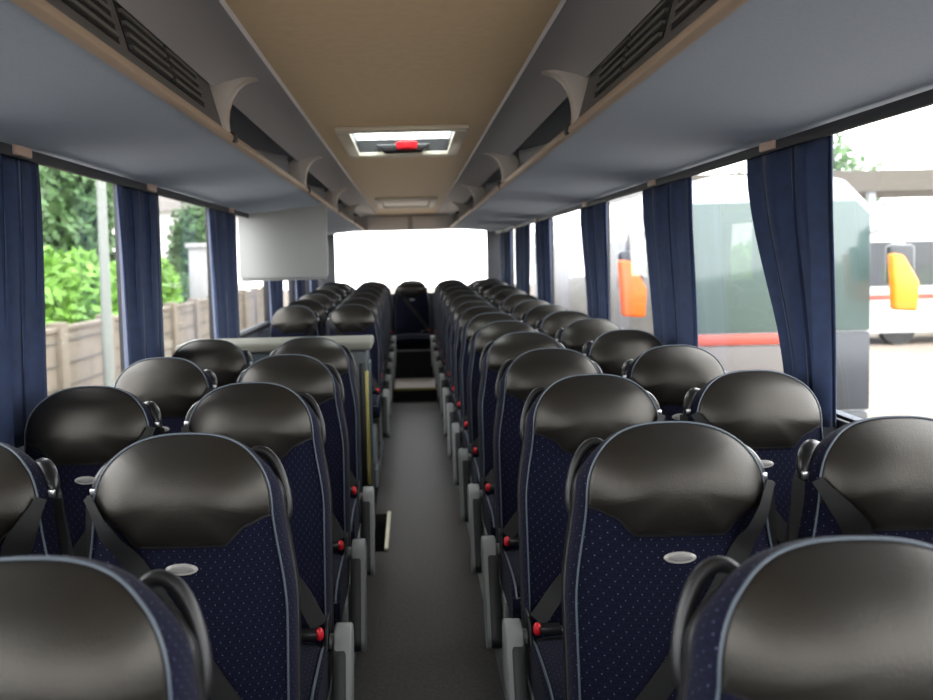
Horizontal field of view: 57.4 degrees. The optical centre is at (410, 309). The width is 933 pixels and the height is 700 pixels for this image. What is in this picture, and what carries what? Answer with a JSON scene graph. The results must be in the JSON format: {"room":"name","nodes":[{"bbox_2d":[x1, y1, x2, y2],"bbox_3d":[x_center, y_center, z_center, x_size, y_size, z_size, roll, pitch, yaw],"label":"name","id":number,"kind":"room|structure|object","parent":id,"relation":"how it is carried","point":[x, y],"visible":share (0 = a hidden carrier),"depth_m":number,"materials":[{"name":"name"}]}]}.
{"room":"vehicle interior","nodes":[
{"label":"vehicle interior","id":0,"kind":"room"},
{"bbox_2d":[17,164,270,451],"bbox_3d":[-1.185,0.478,4.633,0.060,2.960,13.600,-1,3,0],"label":"wall","id":1,"kind":"structure","parent":0,"point":[264,333],"depth_m":6.40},
{"bbox_2d":[113,184,124,372],"bbox_3d":[-1.198,-0.115,3.597,0.060,0.825,0.100,-1,3,0],"label":"trim","id":2,"kind":"structure","parent":1,"relation":"attached to","point":[122,362],"depth_m":3.55,"materials":[{"name":"black rubber"}]},
{"bbox_2d":[0,0,376,234],"bbox_3d":[-0.803,-0.781,4.460,0.755,0.385,13.360,-1,3,0],"label":"luggage rack","id":3,"kind":"object","parent":1,"relation":"attached to","point":[177,96],"visible":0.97,"depth_m":2.34,"materials":[{"name":"grey plastic"}]},
{"bbox_2d":[0,154,47,447],"bbox_3d":[-1.127,-0.022,2.318,0.064,0.827,0.643,-1,3,0],"label":"curtain","id":4,"kind":"object","parent":3,"relation":"hanging from","point":[23,368],"visible":0.93,"depth_m":2.42,"materials":[{"name":"blue fabric"}]},
{"bbox_2d":[0,142,248,217],"bbox_3d":[-1.098,-0.563,4.472,0.028,0.033,13.200,-1,3,0],"label":"rail","id":5,"kind":"object","parent":3,"relation":"attached to","point":[15,151],"visible":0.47,"depth_m":2.96,"materials":[{"name":"black plastic"}]},
{"bbox_2d":[115,184,164,368],"bbox_3d":[-1.129,-0.095,3.576,0.063,0.826,0.551,-1,3,0],"label":"curtain","id":6,"kind":"object","parent":3,"relation":"hanging from","point":[138,216],"visible":0.84,"depth_m":3.51,"materials":[{"name":"blue fabric"}]},
{"bbox_2d":[207,208,239,338],"bbox_3d":[-1.134,-0.189,5.179,0.062,0.825,0.759,-1,3,0],"label":"curtain","id":7,"kind":"object","parent":3,"relation":"hanging from","point":[222,235],"visible":0.9,"depth_m":5.10,"materials":[{"name":"blue fabric"}]},
{"bbox_2d":[268,281,283,322],"bbox_3d":[-1.137,-0.304,7.140,0.062,0.825,0.800,-1,3,0],"label":"curtain","id":8,"kind":"object","parent":3,"relation":"hanging from","point":[276,300],"visible":0.3,"depth_m":6.97,"materials":[{"name":"blue fabric"}]},
{"bbox_2d":[238,205,328,281],"bbox_3d":[-0.869,-0.454,5.781,0.600,0.508,0.040,-1,3,0],"label":"panel","id":9,"kind":"object","parent":3,"relation":"hanging from","point":[287,244],"visible":0.91,"depth_m":5.76,"materials":[{"name":"grey plastic"}]},
{"bbox_2d":[205,208,213,338],"bbox_3d":[-1.202,-0.208,5.194,0.060,0.825,0.100,-1,3,0],"label":"trim","id":10,"kind":"structure","parent":1,"relation":"attached to","point":[211,326],"depth_m":5.15,"materials":[{"name":"black rubber"}]},
{"bbox_2d":[263,281,269,320],"bbox_3d":[-1.207,-0.322,7.141,0.060,0.825,0.100,-1,3,0],"label":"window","id":11,"kind":"structure","parent":1,"relation":"attached to","point":[265,283],"depth_m":7.11,"materials":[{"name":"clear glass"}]},
{"bbox_2d":[111,196,248,290],"bbox_3d":[-12.591,-3.108,43.613,7.800,7.400,8.100,-1,3,0],"label":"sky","id":12,"kind":"structure","parent":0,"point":[166,205],"depth_m":39.82,"materials":[{"name":"white"}]},
{"bbox_2d":[374,441,379,486],"bbox_3d":[-0.700,1.051,8.299,0.889,0.265,4.550,-1,3,0],"label":"floor","id":13,"kind":"structure","parent":0,"point":[378,441],"depth_m":6.03,"materials":[{"name":"carpet"}]},
{"bbox_2d":[270,305,321,336],"bbox_3d":[-0.888,0.552,6.394,0.424,1.152,0.625,-1,3,0],"label":"seat","id":14,"kind":"object","parent":13,"relation":"on","point":[288,321],"visible":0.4,"depth_m":6.51,"materials":[{"name":"black leather"}]},
{"bbox_2d":[288,299,328,335],"bbox_3d":[-0.890,0.493,7.091,0.424,1.152,0.625,-1,3,0],"label":"seat","id":15,"kind":"object","parent":13,"relation":"on","point":[321,310],"visible":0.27,"depth_m":7.22,"materials":[{"name":"black leather"}]},
{"bbox_2d":[298,294,335,313],"bbox_3d":[-0.892,0.433,7.789,0.424,1.152,0.625,-1,3,0],"label":"seat","id":16,"kind":"object","parent":13,"relation":"on","point":[323,299],"visible":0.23,"depth_m":7.91,"materials":[{"name":"black leather"}]},
{"bbox_2d":[308,289,341,307],"bbox_3d":[-0.894,0.374,8.487,0.424,1.152,0.625,-1,3,0],"label":"seat","id":17,"kind":"object","parent":13,"relation":"on","point":[330,294],"visible":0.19,"depth_m":8.61,"materials":[{"name":"black leather"}]},
{"bbox_2d":[326,304,389,463],"bbox_3d":[-0.411,0.541,6.394,0.482,1.152,0.625,-1,3,0],"label":"seat","id":18,"kind":"object","parent":13,"relation":"on","point":[349,319],"visible":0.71,"depth_m":6.49,"materials":[{"name":"black leather"}]},
{"bbox_2d":[372,394,380,417],"bbox_3d":[-0.436,0.712,6.299,0.416,0.142,0.415,-1,3,0],"label":"seat cushion","id":19,"kind":"object","parent":18,"relation":"on","point":[376,398],"depth_m":6.14,"materials":[{"name":"blue fabric"}]},
{"bbox_2d":[337,298,391,440],"bbox_3d":[-0.413,0.481,7.092,0.482,1.152,0.625,-1,3,0],"label":"seat","id":20,"kind":"object","parent":13,"relation":"on","point":[368,303],"visible":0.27,"depth_m":7.22,"materials":[{"name":"grey plastic"}]},
{"bbox_2d":[343,292,392,421],"bbox_3d":[-0.415,0.422,7.790,0.482,1.152,0.625,-1,3,0],"label":"seat","id":21,"kind":"object","parent":13,"relation":"on","point":[372,297],"visible":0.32,"depth_m":7.92,"materials":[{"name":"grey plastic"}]},
{"bbox_2d":[349,288,393,388],"bbox_3d":[-0.417,0.363,8.487,0.482,1.152,0.625,-1,3,0],"label":"seat","id":22,"kind":"object","parent":13,"relation":"on","point":[375,292],"visible":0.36,"depth_m":8.62,"materials":[{"name":"black leather"}]},
{"bbox_2d":[354,284,394,376],"bbox_3d":[-0.419,0.304,9.185,0.482,1.152,0.625,-1,3,0],"label":"seat","id":23,"kind":"object","parent":13,"relation":"on","point":[391,347],"visible":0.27,"depth_m":9.32,"materials":[{"name":"black leather"}]},
{"bbox_2d":[357,281,395,367],"bbox_3d":[-0.422,0.245,9.883,0.482,1.152,0.625,-1,3,0],"label":"seat","id":24,"kind":"object","parent":13,"relation":"on","point":[393,340],"visible":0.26,"depth_m":10.02,"materials":[{"name":"black leather"}]},
{"bbox_2d":[225,0,560,214],"bbox_3d":[-0.043,-0.882,4.556,0.840,0.030,13.600,-1,3,0],"label":"ceiling","id":25,"kind":"structure","parent":0,"point":[345,63],"depth_m":2.59,"materials":[{"name":"beige plastic"}]},
{"bbox_2d":[335,124,468,157],"bbox_3d":[-0.042,-0.878,4.271,0.600,0.098,0.990,-1,3,0],"label":"roof hatch","id":26,"kind":"object","parent":25,"relation":"attached to","point":[450,146],"visible":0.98,"depth_m":4.54,"materials":[{"name":"beige plastic"}]},
{"bbox_2d":[374,197,436,207],"bbox_3d":[-0.052,-1.102,8.750,0.600,0.022,1.280,-1,3,0],"label":"roof hatch","id":27,"kind":"object","parent":25,"relation":"attached to","point":[400,202],"visible":1,"depth_m":8.61,"materials":[{"name":"beige plastic"}]},
{"bbox_2d":[319,211,500,335],"bbox_3d":[0.018,0.049,11.453,2.500,2.960,0.060,-1,3,0],"label":"wall","id":28,"kind":"structure","parent":0,"point":[493,239],"depth_m":11.38,"materials":[{"name":"grey plastic"}]},
{"bbox_2d":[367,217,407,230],"bbox_3d":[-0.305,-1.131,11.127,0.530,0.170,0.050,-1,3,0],"label":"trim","id":29,"kind":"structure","parent":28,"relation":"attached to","point":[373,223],"depth_m":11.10,"materials":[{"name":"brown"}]},
{"bbox_2d":[353,213,458,231],"bbox_3d":[-0.010,-1.158,11.252,2.380,0.205,0.200,-1,3,0],"label":"trim","id":30,"kind":"structure","parent":28,"relation":"attached to","point":[362,221],"depth_m":11.15,"materials":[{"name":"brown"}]},
{"bbox_2d":[394,377,434,387],"bbox_3d":[0.039,0.873,10.149,0.566,0.008,0.840,-1,3,0],"label":"step","id":31,"kind":"structure","parent":0,"point":[398,382],"depth_m":10.15,"materials":[{"name":"beige plastic"}]},
{"bbox_2d":[394,345,434,377],"bbox_3d":[0.035,0.707,11.000,2.380,0.500,0.840,-1,3,0],"label":"floor","id":32,"kind":"structure","parent":0,"point":[409,364],"depth_m":10.58,"materials":[{"name":"carpet"}]},
{"bbox_2d":[394,280,430,345],"bbox_3d":[0.018,0.029,10.838,0.466,0.812,0.625,-1,3,0],"label":"seat","id":33,"kind":"object","parent":32,"relation":"on","point":[411,298],"visible":0.98,"depth_m":10.95,"materials":[{"name":"black fabric"}]},
{"bbox_2d":[395,333,430,345],"bbox_3d":[0.027,0.370,10.753,0.458,0.142,0.415,-1,3,0],"label":"seat cushion","id":34,"kind":"object","parent":33,"relation":"on","point":[402,339],"depth_m":10.56,"materials":[{"name":"fabric"}]},
{"bbox_2d":[393,390,437,400],"bbox_3d":[0.041,0.942,10.148,0.566,0.130,0.850,-1,3,0],"label":"step","id":35,"kind":"structure","parent":0,"point":[411,394],"depth_m":9.72,"materials":[{"name":"carpet"}]},
{"bbox_2d":[354,400,504,699],"bbox_3d":[-0.389,1.688,3.829,1.473,0.600,11.850,-1,3,0],"label":"floor","id":36,"kind":"structure","parent":0,"point":[426,640],"depth_m":4.16,"materials":[{"name":"carpet"}]},
{"bbox_2d":[566,105,930,437],"bbox_3d":[1.254,0.420,4.636,0.060,2.960,13.600,-1,3,0],"label":"wall","id":37,"kind":"structure","parent":0,"point":[826,430],"depth_m":2.48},
{"bbox_2d":[551,218,554,304],"bbox_3d":[1.232,-0.404,7.542,0.060,0.825,0.100,-1,3,0],"label":"trim","id":38,"kind":"structure","parent":37,"relation":"attached to","point":[552,225],"depth_m":7.49,"materials":[{"name":"black rubber"}]},
{"bbox_2d":[607,201,610,320],"bbox_3d":[1.236,-0.281,5.446,0.060,0.825,0.100,-1,3,0],"label":"trim","id":39,"kind":"structure","parent":37,"relation":"attached to","point":[608,202],"depth_m":5.39,"materials":[{"name":"black rubber"}]},
{"bbox_2d":[436,0,932,230],"bbox_3d":[0.767,-0.819,4.462,0.845,0.385,13.360,-1,3,0],"label":"luggage rack","id":40,"kind":"object","parent":37,"relation":"attached to","point":[611,96],"visible":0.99,"depth_m":2.20,"materials":[{"name":"grey plastic"}]},
{"bbox_2d":[500,230,511,285],"bbox_3d":[1.161,-0.552,10.438,0.064,0.825,1.110,-1,3,0],"label":"curtain","id":41,"kind":"object","parent":40,"relation":"hanging from","point":[505,237],"visible":0.7,"depth_m":10.21,"materials":[{"name":"blue fabric"}]},
{"bbox_2d":[515,224,530,293],"bbox_3d":[1.160,-0.460,8.868,0.065,0.825,1.058,-1,3,0],"label":"curtain","id":42,"kind":"object","parent":40,"relation":"hanging from","point":[522,234],"visible":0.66,"depth_m":8.74,"materials":[{"name":"blue fabric"}]},
{"bbox_2d":[535,218,551,303],"bbox_3d":[1.163,-0.380,7.492,0.063,0.826,0.807,-1,3,0],"label":"curtain","id":43,"kind":"object","parent":40,"relation":"hanging from","point":[542,228],"visible":0.85,"depth_m":7.33,"materials":[{"name":"blue fabric"}]},
{"bbox_2d":[580,202,608,319],"bbox_3d":[1.168,-0.259,5.439,0.062,0.825,0.679,-1,3,0],"label":"curtain","id":44,"kind":"object","parent":40,"relation":"hanging from","point":[593,219],"visible":0.79,"depth_m":5.31,"materials":[{"name":"blue fabric"}]},
{"bbox_2d":[642,176,697,346],"bbox_3d":[1.172,-0.169,3.894,0.063,0.826,0.741,-1,3,0],"label":"curtain","id":45,"kind":"object","parent":40,"relation":"hanging from","point":[667,208],"visible":0.77,"depth_m":3.79,"materials":[{"name":"blue fabric"}]},
{"bbox_2d":[496,89,932,233],"bbox_3d":[1.117,-0.616,4.474,0.028,0.033,13.200,-1,3,0],"label":"rail","id":46,"kind":"object","parent":40,"relation":"attached to","point":[923,99],"visible":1,"depth_m":2.55,"materials":[{"name":"black plastic"}]},
{"bbox_2d":[747,134,836,427],"bbox_3d":[1.174,-0.097,2.661,0.060,0.825,0.575,-1,3,0],"label":"curtain","id":47,"kind":"object","parent":40,"relation":"hanging from","point":[790,190],"visible":0.84,"depth_m":2.53,"materials":[{"name":"blue fabric"}]},
{"bbox_3d":[-0.684,1.482,1.748,0.889,0.170,5.720,-1,3,0],"label":"floor","id":48,"kind":"structure","parent":0,"visible":0},
{"bbox_2d":[0,442,73,557],"bbox_3d":[-0.877,0.839,1.502,0.424,1.152,0.625,-1,3,0],"label":"seat","id":49,"kind":"object","parent":48,"relation":"on","point":[33,521],"visible":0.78,"depth_m":1.64,"materials":[{"name":"black leather"}]},
{"bbox_2d":[24,386,164,557],"bbox_3d":[-0.878,0.798,2.201,0.424,1.152,0.625,-1,3,0],"label":"seat","id":50,"kind":"object","parent":48,"relation":"on","point":[79,429],"visible":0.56,"depth_m":2.31,"materials":[{"name":"black leather"}]},
{"bbox_2d":[0,555,212,699],"bbox_3d":[-0.398,0.868,0.804,0.482,1.152,0.625,-1,3,0],"label":"seat","id":51,"kind":"object","parent":48,"relation":"on","point":[72,628],"visible":1,"depth_m":0.93,"materials":[{"name":"black leather"}]},
{"bbox_2d":[114,357,217,433],"bbox_3d":[-0.880,0.757,2.900,0.424,1.152,0.625,-1,3,0],"label":"seat","id":52,"kind":"object","parent":48,"relation":"on","point":[174,384],"visible":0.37,"depth_m":3.01,"materials":[{"name":"black leather"}]},
{"bbox_2d":[84,432,301,699],"bbox_3d":[-0.400,0.827,1.502,0.482,1.152,0.625,-1,3,0],"label":"seat","id":53,"kind":"object","parent":48,"relation":"on","point":[204,509],"visible":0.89,"depth_m":1.62,"materials":[{"name":"blue fabric"}]},
{"bbox_2d":[172,339,252,387],"bbox_3d":[-0.881,0.716,3.598,0.424,1.152,0.625,-1,3,0],"label":"seat","id":54,"kind":"object","parent":48,"relation":"on","point":[224,358],"visible":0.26,"depth_m":3.71,"materials":[{"name":"black leather"}]},
{"bbox_2d":[181,382,353,699],"bbox_3d":[-0.401,0.786,2.201,0.482,1.152,0.625,-1,3,0],"label":"seat","id":55,"kind":"object","parent":48,"relation":"on","point":[273,416],"visible":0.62,"depth_m":2.31,"materials":[{"name":"black leather"}]},
{"bbox_2d":[301,642,329,699],"bbox_3d":[-0.426,0.958,2.106,0.416,0.142,0.415,-1,3,0],"label":"seat cushion","id":56,"kind":"object","parent":55,"relation":"on","point":[315,656],"depth_m":2.14,"materials":[{"name":"blue fabric"}]},
{"bbox_2d":[176,335,375,526],"bbox_3d":[-0.661,0.697,4.340,0.958,1.092,0.353,-1,3,0],"label":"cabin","id":57,"kind":"object","parent":48,"relation":"on","point":[360,346],"visible":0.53,"depth_m":4.19,"materials":[{"name":"white plastic"}]},
{"bbox_2d":[176,335,373,352],"bbox_3d":[-0.673,0.175,4.316,0.958,0.047,0.340,-1,3,0],"label":"countertop","id":58,"kind":"structure","parent":57,"relation":"on","point":[353,342],"depth_m":4.17,"materials":[{"name":"grey plastic"}]},
{"bbox_2d":[236,354,366,681],"bbox_3d":[-0.403,0.745,2.900,0.482,1.152,0.625,-1,3,0],"label":"seat","id":59,"kind":"object","parent":48,"relation":"on","point":[300,373],"visible":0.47,"depth_m":3.01,"materials":[{"name":"black leather"}]},
{"bbox_2d":[333,553,348,624],"bbox_3d":[-0.428,0.917,2.805,0.416,0.142,0.415,-1,3,0],"label":"seat cushion","id":60,"kind":"object","parent":59,"relation":"on","point":[340,560],"depth_m":2.77,"materials":[{"name":"blue fabric"}]},
{"bbox_2d":[270,337,374,590],"bbox_3d":[-0.405,0.704,3.599,0.482,1.152,0.625,-1,3,0],"label":"seat","id":61,"kind":"object","parent":48,"relation":"on","point":[325,350],"visible":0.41,"depth_m":3.71,"materials":[{"name":"black leather"}]},
{"bbox_2d":[350,498,359,546],"bbox_3d":[-0.429,0.876,3.504,0.416,0.142,0.415,-1,3,0],"label":"seat cushion","id":62,"kind":"object","parent":61,"relation":"on","point":[354,502],"depth_m":3.49,"materials":[{"name":"blue fabric"}]},
{"bbox_3d":[0.799,1.224,4.732,0.889,0.265,11.700,-1,3,0],"label":"floor","id":63,"kind":"structure","parent":0,"visible":0},
{"bbox_2d":[431,279,466,366],"bbox_3d":[0.470,0.223,9.884,0.482,1.152,0.625,-1,3,0],"label":"seat","id":64,"kind":"object","parent":63,"relation":"on","point":[433,337],"visible":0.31,"depth_m":10.02,"materials":[{"name":"black leather"}]},
{"bbox_2d":[432,282,471,375],"bbox_3d":[0.472,0.282,9.186,0.482,1.152,0.625,-1,3,0],"label":"seat","id":65,"kind":"object","parent":63,"relation":"on","point":[435,346],"visible":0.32,"depth_m":9.31,"materials":[{"name":"black leather"}]},
{"bbox_2d":[434,286,476,387],"bbox_3d":[0.474,0.341,8.488,0.482,1.152,0.625,-1,3,0],"label":"seat","id":66,"kind":"object","parent":63,"relation":"on","point":[437,357],"visible":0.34,"depth_m":8.62,"materials":[{"name":"black leather"}]},
{"bbox_2d":[436,290,482,400],"bbox_3d":[0.476,0.400,7.790,0.482,1.152,0.625,-1,3,0],"label":"seat","id":67,"kind":"object","parent":63,"relation":"on","point":[455,294],"visible":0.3,"depth_m":7.92,"materials":[{"name":"black leather"}]},
{"bbox_2d":[439,295,489,416],"bbox_3d":[0.478,0.460,7.093,0.482,1.152,0.625,-1,3,0],"label":"seat","id":68,"kind":"object","parent":63,"relation":"on","point":[456,302],"visible":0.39,"depth_m":7.22,"materials":[{"name":"black leather"}]},
{"bbox_2d":[442,301,492,436],"bbox_3d":[0.480,0.519,6.395,0.482,1.152,0.625,-1,3,0],"label":"seat","id":69,"kind":"object","parent":63,"relation":"on","point":[447,395],"visible":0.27,"depth_m":6.52,"materials":[{"name":"black leather"}]},
{"bbox_2d":[446,306,503,457],"bbox_3d":[0.482,0.560,5.696,0.482,1.152,0.625,-1,3,0],"label":"seat","id":70,"kind":"object","parent":63,"relation":"on","point":[452,411],"visible":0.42,"depth_m":5.82,"materials":[{"name":"black leather"}]},
{"bbox_2d":[452,458,505,699],"bbox_3d":[0.345,1.208,4.730,0.018,0.219,11.700,-1,3,0],"label":"trim","id":71,"kind":"structure","parent":63,"relation":"attached to","point":[497,651],"depth_m":3.34,"materials":[{"name":"silver metal"}]},
{"bbox_2d":[452,312,520,485],"bbox_3d":[0.484,0.601,4.997,0.482,1.152,0.625,-1,3,0],"label":"seat","id":72,"kind":"object","parent":63,"relation":"on","point":[479,321],"visible":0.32,"depth_m":5.12,"materials":[{"name":"black leather"}]},
{"bbox_2d":[458,320,538,522],"bbox_3d":[0.485,0.642,4.298,0.482,1.152,0.625,-1,3,0],"label":"seat","id":73,"kind":"object","parent":63,"relation":"on","point":[492,331],"visible":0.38,"depth_m":4.42,"materials":[{"name":"black leather"}]},
{"bbox_2d":[471,457,479,488],"bbox_3d":[0.519,0.812,4.203,0.416,0.142,0.415,-1,3,0],"label":"seat cushion","id":74,"kind":"object","parent":73,"relation":"on","point":[475,476],"depth_m":4.20,"materials":[{"name":"blue fabric"}]},
{"bbox_2d":[483,285,516,302],"bbox_3d":[0.951,0.330,8.489,0.424,1.152,0.625,-1,3,0],"label":"seat","id":75,"kind":"object","parent":63,"relation":"on","point":[494,290],"visible":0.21,"depth_m":8.62,"materials":[{"name":"black leather"}]},
{"bbox_2d":[490,289,526,308],"bbox_3d":[0.953,0.389,7.791,0.424,1.152,0.625,-1,3,0],"label":"seat","id":76,"kind":"object","parent":63,"relation":"on","point":[496,299],"visible":0.19,"depth_m":7.92,"materials":[{"name":"black leather"}]},
{"bbox_2d":[467,331,564,579],"bbox_3d":[0.487,0.683,3.600,0.482,1.152,0.625,-1,3,0],"label":"seat","id":77,"kind":"object","parent":63,"relation":"on","point":[494,354],"visible":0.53,"depth_m":3.71,"materials":[{"name":"black leather"}]},
{"bbox_2d":[483,494,495,538],"bbox_3d":[0.520,0.853,3.505,0.416,0.142,0.415,-1,3,0],"label":"seat cushion","id":78,"kind":"object","parent":77,"relation":"on","point":[489,526],"depth_m":3.48,"materials":[{"name":"blue fabric"}]},
{"bbox_2d":[499,294,538,313],"bbox_3d":[0.955,0.449,7.093,0.424,1.152,0.625,-1,3,0],"label":"seat","id":79,"kind":"object","parent":63,"relation":"on","point":[511,301],"visible":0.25,"depth_m":7.22,"materials":[{"name":"black leather"}]},
{"bbox_2d":[509,300,549,320],"bbox_3d":[0.957,0.508,6.395,0.424,1.152,0.625,-1,3,0],"label":"seat","id":80,"kind":"object","parent":63,"relation":"on","point":[522,307],"visible":0.18,"depth_m":6.52,"materials":[{"name":"black leather"}]},
{"bbox_2d":[481,348,602,694],"bbox_3d":[0.489,0.724,2.901,0.482,1.152,0.625,-1,3,0],"label":"seat","id":81,"kind":"object","parent":63,"relation":"on","point":[517,378],"visible":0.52,"depth_m":3.01,"materials":[{"name":"black leather"}]},
{"bbox_2d":[500,548,520,619],"bbox_3d":[0.522,0.894,2.806,0.416,0.142,0.415,-1,3,0],"label":"seat cushion","id":82,"kind":"object","parent":81,"relation":"on","point":[509,557],"depth_m":2.77,"materials":[{"name":"blue fabric"}]},
{"bbox_2d":[521,304,567,329],"bbox_3d":[0.959,0.549,5.697,0.424,1.152,0.625,-1,3,0],"label":"seat","id":83,"kind":"object","parent":63,"relation":"on","point":[536,313],"visible":0.18,"depth_m":5.82,"materials":[{"name":"black leather"}]},
{"bbox_2d":[536,310,590,338],"bbox_3d":[0.961,0.590,4.998,0.424,1.152,0.625,-1,3,0],"label":"seat","id":84,"kind":"object","parent":63,"relation":"on","point":[555,321],"visible":0.19,"depth_m":5.12,"materials":[{"name":"black leather"}]},
{"bbox_2d":[502,373,665,699],"bbox_3d":[0.490,0.765,2.202,0.482,1.152,0.625,-1,3,0],"label":"seat","id":85,"kind":"object","parent":63,"relation":"on","point":[572,410],"visible":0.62,"depth_m":2.31,"materials":[{"name":"black leather"}]},
{"bbox_2d":[528,635,564,699],"bbox_3d":[0.524,0.935,2.107,0.416,0.142,0.415,-1,3,0],"label":"seat cushion","id":86,"kind":"object","parent":85,"relation":"on","point":[546,678],"depth_m":2.14,"materials":[{"name":"blue fabric"}]},
{"bbox_2d":[555,318,620,352],"bbox_3d":[0.962,0.631,4.299,0.424,1.152,0.625,-1,3,0],"label":"seat","id":87,"kind":"object","parent":63,"relation":"on","point":[577,333],"visible":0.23,"depth_m":4.41,"materials":[{"name":"black leather"}]},
{"bbox_2d":[582,329,662,375],"bbox_3d":[0.964,0.671,3.600,0.424,1.152,0.625,-1,3,0],"label":"seat","id":88,"kind":"object","parent":63,"relation":"on","point":[612,349],"visible":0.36,"depth_m":3.71,"materials":[{"name":"black leather"}]},
{"bbox_2d":[561,421,777,699],"bbox_3d":[0.492,0.806,1.503,0.482,1.152,0.625,-1,3,0],"label":"seat","id":89,"kind":"object","parent":63,"relation":"on","point":[653,501],"visible":0.84,"depth_m":1.62,"materials":[{"name":"blue fabric"}]},
{"bbox_2d":[621,345,724,420],"bbox_3d":[0.966,0.713,2.901,0.424,1.152,0.625,-1,3,0],"label":"seat","id":90,"kind":"object","parent":63,"relation":"on","point":[668,372],"visible":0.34,"depth_m":3.01,"materials":[{"name":"black leather"}]},
{"bbox_2d":[680,370,823,544],"bbox_3d":[0.967,0.753,2.203,0.424,1.152,0.625,-1,3,0],"label":"seat","id":91,"kind":"object","parent":63,"relation":"on","point":[772,413],"visible":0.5,"depth_m":2.31,"materials":[{"name":"black leather"}]},
{"bbox_2d":[670,536,932,699],"bbox_3d":[0.494,0.847,0.804,0.482,1.152,0.625,-1,3,0],"label":"seat","id":92,"kind":"object","parent":63,"relation":"on","point":[827,617],"visible":1,"depth_m":0.92,"materials":[{"name":"black leather"}]},
{"bbox_2d":[785,415,932,545],"bbox_3d":[0.969,0.794,1.504,0.424,1.152,0.625,-1,3,0],"label":"seat","id":93,"kind":"object","parent":63,"relation":"on","point":[873,476],"visible":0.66,"depth_m":1.62,"materials":[{"name":"black leather"}]},
{"label":"outside","id":94,"kind":"structure","parent":0,"visible":0},
{"bbox_2d":[283,284,932,417],"bbox_3d":[0.039,1.431,25.127,120.000,0.100,130.000,-1,3,0],"label":"ground","id":95,"kind":"structure","parent":94,"point":[900,376],"depth_m":19.01,"materials":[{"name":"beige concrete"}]},
{"bbox_2d":[39,165,57,253],"bbox_3d":[-12.946,-3.333,23.734,4.976,10.199,7.034,-2,3,-6],"label":"tree","id":96,"kind":"object","parent":95,"relation":"on","point":[49,193],"visible":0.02,"depth_m":25.76,"materials":[{"name":"green plant"}]},
{"bbox_2d":[43,245,87,324],"bbox_3d":[-8.153,0.369,16.889,3.172,3.498,3.462,-1,3,0],"label":"bush","id":97,"kind":"object","parent":95,"relation":"on","point":[61,289],"visible":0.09,"depth_m":17.14,"materials":[{"name":"green plant"}]},
{"bbox_2d":[42,166,115,261],"bbox_3d":[-13.482,-3.431,31.813,5.590,9.475,6.067,-1,3,0],"label":"tree","id":98,"kind":"object","parent":95,"relation":"on","point":[76,220],"visible":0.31,"depth_m":30.51,"materials":[{"name":"green plant"}]},
{"bbox_2d":[57,246,117,322],"bbox_3d":[-8.109,0.166,20.937,2.943,3.496,3.470,-1,3,0],"label":"bush","id":99,"kind":"object","parent":95,"relation":"on","point":[86,264],"visible":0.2,"depth_m":20.17,"materials":[{"name":"green plant"}]},
{"bbox_2d":[96,180,114,385],"bbox_3d":[-5.588,-1.423,15.441,0.224,7.006,0.414,-1,3,0],"label":"lamp post","id":100,"kind":"object","parent":95,"relation":"on","point":[103,242],"visible":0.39,"depth_m":15.41,"materials":[{"name":"grey metal"}]},
{"bbox_2d":[109,256,183,303],"bbox_3d":[-8.309,-0.052,24.653,3.064,3.324,3.582,-1,3,0],"label":"bush","id":101,"kind":"object","parent":95,"relation":"on","point":[170,282],"visible":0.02,"depth_m":25.00,"materials":[{"name":"green plant"}]},
{"bbox_2d":[45,286,263,395],"bbox_3d":[-6.156,0.772,21.718,0.280,1.910,37.600,-1,3,0],"label":"fence","id":102,"kind":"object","parent":95,"relation":"on","point":[74,358],"depth_m":16.69,"materials":[{"name":"beige wood"}]},
{"bbox_2d":[174,272,189,303],"bbox_3d":[-8.138,-0.021,28.968,2.032,2.748,2.528,-1,3,13],"label":"round bush","id":103,"kind":"object","parent":95,"relation":"on","point":[186,288],"visible":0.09,"depth_m":28.88,"materials":[{"name":"green plant"}]},
{"bbox_2d":[164,202,205,291],"bbox_3d":[-9.371,-2.038,37.030,2.694,5.885,3.112,-1,3,2],"label":"tree","id":104,"kind":"object","parent":95,"relation":"on","point":[190,227],"visible":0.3,"depth_m":36.07,"materials":[{"name":"green plant"}]},
{"bbox_2d":[185,243,207,299],"bbox_3d":[-6.759,-0.374,27.509,0.760,3.550,0.860,-1,3,0],"label":"gate pillar","id":105,"kind":"structure","parent":95,"relation":"on","point":[197,252],"depth_m":27.11,"materials":[{"name":"white concrete"}]},
{"bbox_2d":[533,176,918,418],"bbox_3d":[4.252,-0.092,16.062,3.575,3.800,11.940,-1,3,0],"label":"coach","id":106,"kind":"object","parent":95,"relation":"on","point":[737,325],"visible":0.49,"depth_m":10.47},
{"bbox_2d":[836,331,869,409],"bbox_3d":[5.203,0.760,10.550,0.970,0.980,0.050,-1,3,0],"label":"grille","id":107,"kind":"object","parent":106,"relation":"attached to","point":[852,347],"depth_m":10.52,"materials":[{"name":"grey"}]},
{"bbox_2d":[610,169,932,216],"bbox_3d":[20.440,-2.538,34.934,23.100,5.700,8.050,-1,3,0],"label":"canopy","id":108,"kind":"object","parent":95,"relation":"on","point":[871,185],"visible":0.1,"depth_m":30.77,"materials":[{"name":"grey"}]},
{"bbox_2d":[729,130,885,216],"bbox_3d":[20.729,-5.470,45.990,7.574,10.251,9.176,-1,3,0],"label":"tree","id":109,"kind":"object","parent":95,"relation":"on","point":[842,162],"visible":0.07,"depth_m":43.70,"materials":[{"name":"green plant"}]},
{"bbox_2d":[867,216,932,344],"bbox_3d":[17.934,-1.019,26.278,12.100,3.800,2.528,-1,3,0],"label":"coach","id":110,"kind":"object","parent":95,"relation":"on","point":[896,327],"visible":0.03,"depth_m":25.05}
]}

